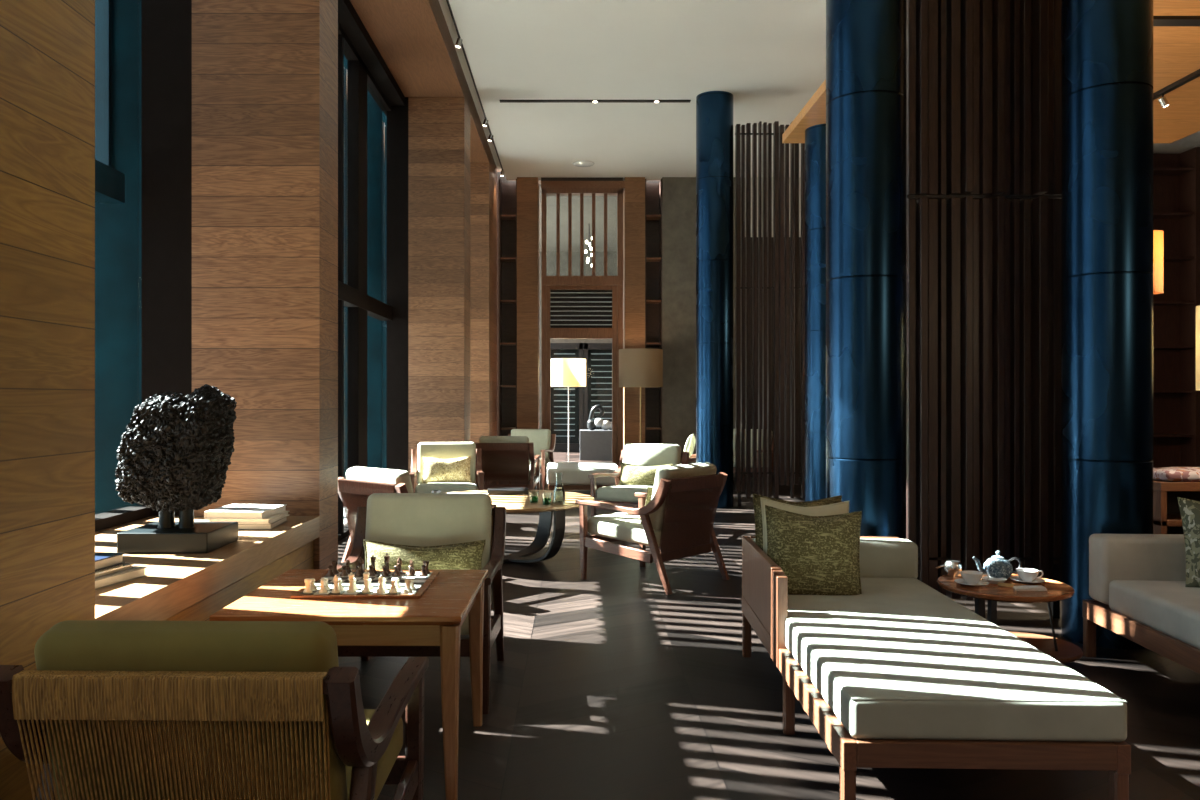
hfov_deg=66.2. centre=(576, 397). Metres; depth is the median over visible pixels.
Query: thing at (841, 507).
throw pillow
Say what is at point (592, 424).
knot sculpture
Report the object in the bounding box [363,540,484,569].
lumbar pillow
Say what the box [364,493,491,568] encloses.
cushion
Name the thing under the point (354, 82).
window
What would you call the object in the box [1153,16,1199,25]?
trim
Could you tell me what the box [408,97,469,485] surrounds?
wall
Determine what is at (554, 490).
carafe
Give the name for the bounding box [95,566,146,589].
book
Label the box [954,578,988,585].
saucer
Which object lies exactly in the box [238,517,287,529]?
book
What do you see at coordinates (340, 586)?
pawn
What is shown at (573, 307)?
door frame
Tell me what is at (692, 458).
lounge chair
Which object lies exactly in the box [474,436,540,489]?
lounge chair
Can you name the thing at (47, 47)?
wall
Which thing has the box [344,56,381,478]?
glass
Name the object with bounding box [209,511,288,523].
book
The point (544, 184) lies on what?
trim
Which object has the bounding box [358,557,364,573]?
bishop
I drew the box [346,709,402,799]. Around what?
seat cushion
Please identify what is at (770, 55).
ceiling
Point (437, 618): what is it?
table
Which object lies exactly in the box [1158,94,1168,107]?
spotlight
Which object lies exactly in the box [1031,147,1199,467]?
wall
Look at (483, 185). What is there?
wall
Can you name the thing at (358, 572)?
pawn
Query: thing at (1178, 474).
textile
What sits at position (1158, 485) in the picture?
shelf
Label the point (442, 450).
cushion
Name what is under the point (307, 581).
chess rook
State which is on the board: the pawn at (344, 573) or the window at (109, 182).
the pawn at (344, 573)
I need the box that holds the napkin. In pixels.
[1013,585,1046,590]
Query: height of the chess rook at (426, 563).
0.047 m
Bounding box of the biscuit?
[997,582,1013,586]
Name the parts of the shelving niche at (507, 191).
shelf, shelf, shelf, shelf, shelf, shelf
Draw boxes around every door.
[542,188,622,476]
[550,343,611,450]
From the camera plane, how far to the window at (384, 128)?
12.04 m
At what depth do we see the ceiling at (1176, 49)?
7.82 m
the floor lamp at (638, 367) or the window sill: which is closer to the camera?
the window sill
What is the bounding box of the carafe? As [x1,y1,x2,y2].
[553,473,564,504]
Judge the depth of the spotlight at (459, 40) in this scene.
9.28 m
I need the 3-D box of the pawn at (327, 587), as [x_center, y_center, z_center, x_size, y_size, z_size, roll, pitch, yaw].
[-0.890,0.658,3.260,0.032,0.041,0.032,0,0,0]
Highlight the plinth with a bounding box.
[580,430,611,459]
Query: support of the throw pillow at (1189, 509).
on the sofa
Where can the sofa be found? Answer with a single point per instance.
(1137, 582)
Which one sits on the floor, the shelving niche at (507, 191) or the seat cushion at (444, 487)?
the shelving niche at (507, 191)
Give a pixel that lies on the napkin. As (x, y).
(1033, 587)
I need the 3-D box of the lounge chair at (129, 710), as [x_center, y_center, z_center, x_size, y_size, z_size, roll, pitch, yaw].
[-0.790,0.884,2.185,0.728,0.846,0.841,0,0,1]
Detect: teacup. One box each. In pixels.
[960,570,988,584]
[1016,568,1043,581]
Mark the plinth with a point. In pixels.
(594, 444)
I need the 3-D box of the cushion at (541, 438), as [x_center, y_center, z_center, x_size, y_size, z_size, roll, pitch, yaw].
[-0.694,0.685,13.664,0.600,0.448,0.202,0,0,10]
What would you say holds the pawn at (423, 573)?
on the board
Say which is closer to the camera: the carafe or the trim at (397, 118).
the carafe
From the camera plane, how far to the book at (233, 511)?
4.22 m
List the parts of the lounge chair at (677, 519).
leg, rail, rail, armrest, leg, leg, armrest, rail, leg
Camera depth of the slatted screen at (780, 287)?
11.01 m
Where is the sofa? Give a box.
[1082,534,1199,673]
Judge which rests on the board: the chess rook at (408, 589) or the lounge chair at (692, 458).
the chess rook at (408, 589)
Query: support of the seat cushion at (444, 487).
on the lounge chair at (442, 450)
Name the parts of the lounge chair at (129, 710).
armrest, leg, rail, leg, armrest, rail, rail, leg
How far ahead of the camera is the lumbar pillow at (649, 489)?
6.33 m
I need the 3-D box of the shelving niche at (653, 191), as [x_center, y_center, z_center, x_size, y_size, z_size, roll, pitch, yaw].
[1.258,-1.150,15.270,0.283,4.900,0.340,0,0,0]
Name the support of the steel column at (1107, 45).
on the floor
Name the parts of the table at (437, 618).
leg, leg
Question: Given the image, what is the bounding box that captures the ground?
[344,510,347,523]
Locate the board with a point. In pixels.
(422, 584)
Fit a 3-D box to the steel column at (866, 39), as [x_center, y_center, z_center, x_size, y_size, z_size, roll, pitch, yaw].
[1.600,-1.160,5.100,0.426,4.920,0.426,0,0,0]
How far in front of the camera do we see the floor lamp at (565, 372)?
18.11 m
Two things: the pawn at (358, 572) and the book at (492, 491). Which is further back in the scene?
the book at (492, 491)
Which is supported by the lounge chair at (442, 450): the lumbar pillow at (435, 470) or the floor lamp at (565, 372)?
the lumbar pillow at (435, 470)
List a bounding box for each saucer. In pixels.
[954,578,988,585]
[1010,576,1044,583]
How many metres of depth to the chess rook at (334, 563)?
3.55 m
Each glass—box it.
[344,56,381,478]
[382,111,386,468]
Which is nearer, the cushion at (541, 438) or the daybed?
the daybed
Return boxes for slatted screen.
[735,121,804,505]
[906,0,1061,617]
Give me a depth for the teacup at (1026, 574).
4.34 m
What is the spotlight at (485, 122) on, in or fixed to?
attached to the track at (447, 1)
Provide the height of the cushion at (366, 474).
0.448 m
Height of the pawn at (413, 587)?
0.041 m
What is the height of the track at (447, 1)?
0.100 m
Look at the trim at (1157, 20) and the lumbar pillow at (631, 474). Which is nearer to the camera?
the trim at (1157, 20)
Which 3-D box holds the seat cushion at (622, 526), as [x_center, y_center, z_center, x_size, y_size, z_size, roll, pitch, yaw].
[0.507,0.931,6.631,0.661,0.166,0.615,0,0,43]
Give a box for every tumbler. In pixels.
[529,491,538,502]
[542,493,551,504]
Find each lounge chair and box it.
[0,620,428,799]
[328,493,505,713]
[338,466,496,563]
[409,442,483,492]
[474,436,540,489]
[496,429,555,489]
[575,462,728,594]
[588,443,689,516]
[689,454,695,462]
[733,429,772,483]
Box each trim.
[142,0,191,515]
[338,0,404,115]
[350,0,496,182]
[387,97,407,470]
[541,181,624,193]
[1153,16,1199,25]
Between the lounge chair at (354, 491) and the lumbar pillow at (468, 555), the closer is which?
the lumbar pillow at (468, 555)
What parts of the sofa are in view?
leg, frame rail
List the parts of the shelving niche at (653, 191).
shelf, shelf, shelf, shelf, shelf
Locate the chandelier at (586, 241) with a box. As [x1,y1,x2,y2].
[585,224,591,266]
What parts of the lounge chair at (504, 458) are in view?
rail, leg, armrest, rail, leg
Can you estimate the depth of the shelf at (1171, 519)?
6.31 m
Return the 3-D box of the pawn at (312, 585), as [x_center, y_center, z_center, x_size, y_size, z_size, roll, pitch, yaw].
[-0.936,0.658,3.257,0.032,0.041,0.032,0,0,0]
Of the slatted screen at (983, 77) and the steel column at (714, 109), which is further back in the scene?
the steel column at (714, 109)
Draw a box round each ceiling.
[439,0,1199,179]
[539,180,623,250]
[782,0,1199,142]
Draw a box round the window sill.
[95,516,318,620]
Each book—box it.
[95,552,124,570]
[95,563,133,578]
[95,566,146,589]
[204,504,286,519]
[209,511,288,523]
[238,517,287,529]
[487,488,528,494]
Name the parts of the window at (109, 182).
frame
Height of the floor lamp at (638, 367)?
2.060 m
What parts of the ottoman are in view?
frame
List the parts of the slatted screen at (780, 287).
foot post, cross rail, cross rail, cross rail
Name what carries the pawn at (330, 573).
on the board
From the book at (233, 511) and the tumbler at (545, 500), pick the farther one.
the tumbler at (545, 500)
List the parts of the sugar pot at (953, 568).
pot, lid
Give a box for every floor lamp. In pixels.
[551,358,585,461]
[619,348,662,442]
[1153,230,1163,294]
[1196,305,1199,389]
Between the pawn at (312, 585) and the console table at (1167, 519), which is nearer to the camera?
the pawn at (312, 585)
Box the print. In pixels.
[228,506,265,508]
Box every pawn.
[310,578,316,590]
[325,578,329,589]
[326,565,334,576]
[338,578,343,589]
[340,565,347,576]
[353,578,357,589]
[355,565,362,576]
[368,565,374,575]
[368,578,373,589]
[381,565,388,576]
[383,578,387,589]
[392,565,399,576]
[395,578,400,589]
[406,565,414,576]
[411,578,415,589]
[419,565,427,576]
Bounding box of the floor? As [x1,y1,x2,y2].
[338,451,1199,799]
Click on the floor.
(608, 685)
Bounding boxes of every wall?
[0,0,94,799]
[164,541,313,620]
[192,0,337,568]
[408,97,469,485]
[470,163,496,483]
[497,172,800,476]
[517,177,538,475]
[539,251,616,428]
[551,349,611,442]
[623,177,644,449]
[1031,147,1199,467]
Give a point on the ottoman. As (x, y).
(575, 474)
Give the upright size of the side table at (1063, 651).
0.431 m
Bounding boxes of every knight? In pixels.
[318,577,326,592]
[346,560,351,573]
[389,578,397,593]
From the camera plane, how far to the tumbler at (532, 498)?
6.99 m
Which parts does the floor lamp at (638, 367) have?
lamp shade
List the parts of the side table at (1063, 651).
leg, leg, rod leg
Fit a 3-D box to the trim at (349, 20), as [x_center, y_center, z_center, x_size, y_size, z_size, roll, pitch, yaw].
[-2.150,-3.450,5.050,0.300,0.100,17.300,0,0,0]
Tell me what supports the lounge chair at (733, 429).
on the floor
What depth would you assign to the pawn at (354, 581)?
3.25 m
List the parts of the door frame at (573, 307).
louvre panel, frame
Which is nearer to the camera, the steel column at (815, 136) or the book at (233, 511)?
the book at (233, 511)
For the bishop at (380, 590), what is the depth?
3.20 m
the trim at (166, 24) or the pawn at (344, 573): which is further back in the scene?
the trim at (166, 24)
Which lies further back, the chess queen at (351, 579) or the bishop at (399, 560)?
the bishop at (399, 560)
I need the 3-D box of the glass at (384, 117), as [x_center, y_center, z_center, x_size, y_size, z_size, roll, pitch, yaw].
[-2.870,-1.950,13.950,1.060,6.500,0.040,0,0,0]
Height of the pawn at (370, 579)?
0.041 m
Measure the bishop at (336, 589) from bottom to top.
0.062 m
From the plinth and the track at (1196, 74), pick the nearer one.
the track at (1196, 74)
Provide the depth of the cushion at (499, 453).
11.09 m
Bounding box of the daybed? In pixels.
[742,536,1130,799]
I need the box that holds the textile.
[1153,466,1199,481]
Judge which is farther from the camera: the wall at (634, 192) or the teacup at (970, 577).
the wall at (634, 192)
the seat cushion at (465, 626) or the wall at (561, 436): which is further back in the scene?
the wall at (561, 436)
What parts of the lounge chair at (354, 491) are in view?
armrest, leg, armrest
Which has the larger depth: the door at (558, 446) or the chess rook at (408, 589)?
the door at (558, 446)
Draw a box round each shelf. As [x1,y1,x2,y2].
[1153,479,1199,490]
[1154,514,1182,525]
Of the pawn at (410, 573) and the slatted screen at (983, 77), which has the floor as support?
the slatted screen at (983, 77)
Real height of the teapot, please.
0.136 m
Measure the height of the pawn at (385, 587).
0.041 m
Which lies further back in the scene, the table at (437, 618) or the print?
the print
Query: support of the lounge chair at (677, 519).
on the floor
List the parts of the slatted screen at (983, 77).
cross rail, cross rail, foot post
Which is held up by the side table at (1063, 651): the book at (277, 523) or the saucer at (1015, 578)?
the saucer at (1015, 578)
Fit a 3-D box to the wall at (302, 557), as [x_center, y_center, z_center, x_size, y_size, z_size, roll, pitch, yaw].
[-1.780,1.012,3.590,0.880,0.575,2.180,0,0,0]
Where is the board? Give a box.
[291,571,438,598]
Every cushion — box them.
[346,466,412,518]
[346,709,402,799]
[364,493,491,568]
[415,482,477,492]
[417,442,475,483]
[461,589,491,634]
[479,436,529,471]
[511,429,550,457]
[530,457,549,466]
[588,512,678,546]
[597,485,653,502]
[623,443,680,465]
[649,462,716,530]
[733,429,757,456]
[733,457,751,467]
[1109,580,1199,648]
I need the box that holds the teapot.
[973,551,1021,578]
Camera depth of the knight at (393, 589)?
3.20 m
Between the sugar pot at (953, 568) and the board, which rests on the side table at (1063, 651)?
the sugar pot at (953, 568)
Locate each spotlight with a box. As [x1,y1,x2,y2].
[455,36,462,47]
[483,117,487,126]
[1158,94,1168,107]
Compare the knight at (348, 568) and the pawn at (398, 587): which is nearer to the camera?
the pawn at (398, 587)
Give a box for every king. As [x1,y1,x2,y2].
[362,569,370,592]
[384,553,390,573]
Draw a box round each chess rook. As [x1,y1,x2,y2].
[303,578,311,593]
[332,561,338,573]
[404,578,412,592]
[423,561,429,573]
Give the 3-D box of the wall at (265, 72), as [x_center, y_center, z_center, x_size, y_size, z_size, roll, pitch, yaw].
[-1.635,-1.100,4.860,0.650,4.800,0.360,0,0,0]
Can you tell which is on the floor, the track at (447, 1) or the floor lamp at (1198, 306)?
the floor lamp at (1198, 306)
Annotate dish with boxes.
[981,576,1006,583]
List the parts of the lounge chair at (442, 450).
leg, armrest, armrest, leg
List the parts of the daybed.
leg, panel, panel post, panel post, panel post, leg, rail, panel, leg, mattress, rail, leg, rail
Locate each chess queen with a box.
[347,572,355,592]
[370,555,376,573]
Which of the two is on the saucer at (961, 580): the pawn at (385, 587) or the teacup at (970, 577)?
the teacup at (970, 577)
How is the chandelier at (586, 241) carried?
hanging from the ceiling at (551, 200)
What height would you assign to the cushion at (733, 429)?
0.448 m
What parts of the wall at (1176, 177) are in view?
shelf, shelf, shelf, shelf, shelf, shelf, shelf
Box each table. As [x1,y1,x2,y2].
[209,569,487,799]
[447,490,594,562]
[937,573,1082,662]
[1153,479,1199,533]
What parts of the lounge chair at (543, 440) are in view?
leg, armrest, leg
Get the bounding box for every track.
[446,0,502,168]
[1153,69,1199,99]
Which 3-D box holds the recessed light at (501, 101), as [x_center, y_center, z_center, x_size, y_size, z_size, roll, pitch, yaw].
[0.220,-3.611,11.200,2.320,0.018,0.070,0,0,0]
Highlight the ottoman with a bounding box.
[547,462,620,490]
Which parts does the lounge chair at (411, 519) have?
armrest, leg, rail, leg, armrest, rail, leg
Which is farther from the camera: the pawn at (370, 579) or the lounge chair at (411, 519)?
the lounge chair at (411, 519)
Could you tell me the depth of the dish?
4.37 m
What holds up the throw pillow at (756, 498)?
on the daybed
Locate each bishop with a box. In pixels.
[331,575,340,592]
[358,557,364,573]
[376,575,385,593]
[397,557,402,573]
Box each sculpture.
[114,384,237,552]
[587,405,611,429]
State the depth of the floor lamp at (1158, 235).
6.25 m
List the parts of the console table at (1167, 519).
panel, panel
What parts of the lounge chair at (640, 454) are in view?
leg, armrest, rail, leg, armrest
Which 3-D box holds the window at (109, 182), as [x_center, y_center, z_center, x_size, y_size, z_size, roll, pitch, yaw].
[-2.390,-1.520,3.575,0.460,4.240,2.350,0,0,0]
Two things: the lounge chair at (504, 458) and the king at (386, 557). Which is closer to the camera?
the king at (386, 557)
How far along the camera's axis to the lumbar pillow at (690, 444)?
11.70 m
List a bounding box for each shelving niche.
[499,179,516,435]
[645,179,661,443]
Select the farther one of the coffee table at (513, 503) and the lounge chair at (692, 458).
the lounge chair at (692, 458)
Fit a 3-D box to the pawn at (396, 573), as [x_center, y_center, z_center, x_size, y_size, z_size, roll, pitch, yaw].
[-0.690,0.658,3.510,0.032,0.041,0.032,0,0,0]
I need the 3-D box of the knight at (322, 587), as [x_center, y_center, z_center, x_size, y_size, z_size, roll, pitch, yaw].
[-0.887,0.652,3.209,0.032,0.052,0.032,0,0,0]
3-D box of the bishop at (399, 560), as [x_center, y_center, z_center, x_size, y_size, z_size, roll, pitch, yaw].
[-0.688,0.647,3.562,0.032,0.062,0.032,0,0,0]
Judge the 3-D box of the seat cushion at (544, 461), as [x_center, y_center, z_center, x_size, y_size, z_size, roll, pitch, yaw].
[-0.748,0.931,13.356,0.615,0.166,0.661,0,0,10]
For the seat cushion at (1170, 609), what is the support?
on the sofa
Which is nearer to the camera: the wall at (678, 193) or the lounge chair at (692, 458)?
the lounge chair at (692, 458)
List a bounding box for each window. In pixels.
[95,0,391,541]
[95,159,151,531]
[382,121,386,326]
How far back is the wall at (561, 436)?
23.00 m
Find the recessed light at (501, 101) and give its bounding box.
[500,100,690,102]
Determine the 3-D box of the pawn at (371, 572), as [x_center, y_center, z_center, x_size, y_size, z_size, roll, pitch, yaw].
[-0.787,0.658,3.513,0.032,0.041,0.032,0,0,0]
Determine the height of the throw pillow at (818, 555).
0.440 m
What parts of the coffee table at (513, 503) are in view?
band leg, band leg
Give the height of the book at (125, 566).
0.016 m
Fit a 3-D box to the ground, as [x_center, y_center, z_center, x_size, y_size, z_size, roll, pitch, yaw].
[-16.200,1.460,26.000,27.600,0.080,68.000,0,0,0]
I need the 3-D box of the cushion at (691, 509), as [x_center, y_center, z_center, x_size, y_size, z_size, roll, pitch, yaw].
[0.736,0.685,6.417,0.202,0.448,0.600,0,0,43]
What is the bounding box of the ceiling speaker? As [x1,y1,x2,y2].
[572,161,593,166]
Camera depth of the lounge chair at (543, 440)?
13.58 m
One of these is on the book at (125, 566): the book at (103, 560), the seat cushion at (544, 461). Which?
the book at (103, 560)
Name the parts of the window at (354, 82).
frame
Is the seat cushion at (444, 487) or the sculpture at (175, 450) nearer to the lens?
the sculpture at (175, 450)
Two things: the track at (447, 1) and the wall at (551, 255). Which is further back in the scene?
the wall at (551, 255)
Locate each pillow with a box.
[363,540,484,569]
[422,456,471,483]
[618,462,672,485]
[641,487,652,523]
[684,433,695,456]
[753,493,841,549]
[760,497,849,553]
[765,505,861,594]
[1177,497,1199,587]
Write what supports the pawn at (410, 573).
on the board
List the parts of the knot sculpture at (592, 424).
looped arm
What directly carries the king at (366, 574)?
on the board
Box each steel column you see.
[696,91,732,507]
[805,124,825,501]
[826,0,905,538]
[1061,0,1152,649]
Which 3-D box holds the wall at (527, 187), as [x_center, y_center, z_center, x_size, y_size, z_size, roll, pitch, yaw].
[-0.812,-1.160,15.340,0.345,4.920,0.520,0,0,0]
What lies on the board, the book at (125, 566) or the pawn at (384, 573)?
the pawn at (384, 573)
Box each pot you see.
[935,560,961,576]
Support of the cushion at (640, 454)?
on the lounge chair at (640, 454)
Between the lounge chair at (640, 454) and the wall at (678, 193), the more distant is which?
the wall at (678, 193)
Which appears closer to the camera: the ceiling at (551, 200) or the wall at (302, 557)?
the wall at (302, 557)
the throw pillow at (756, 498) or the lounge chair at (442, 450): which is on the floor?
the lounge chair at (442, 450)
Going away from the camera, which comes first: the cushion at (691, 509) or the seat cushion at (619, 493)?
the cushion at (691, 509)

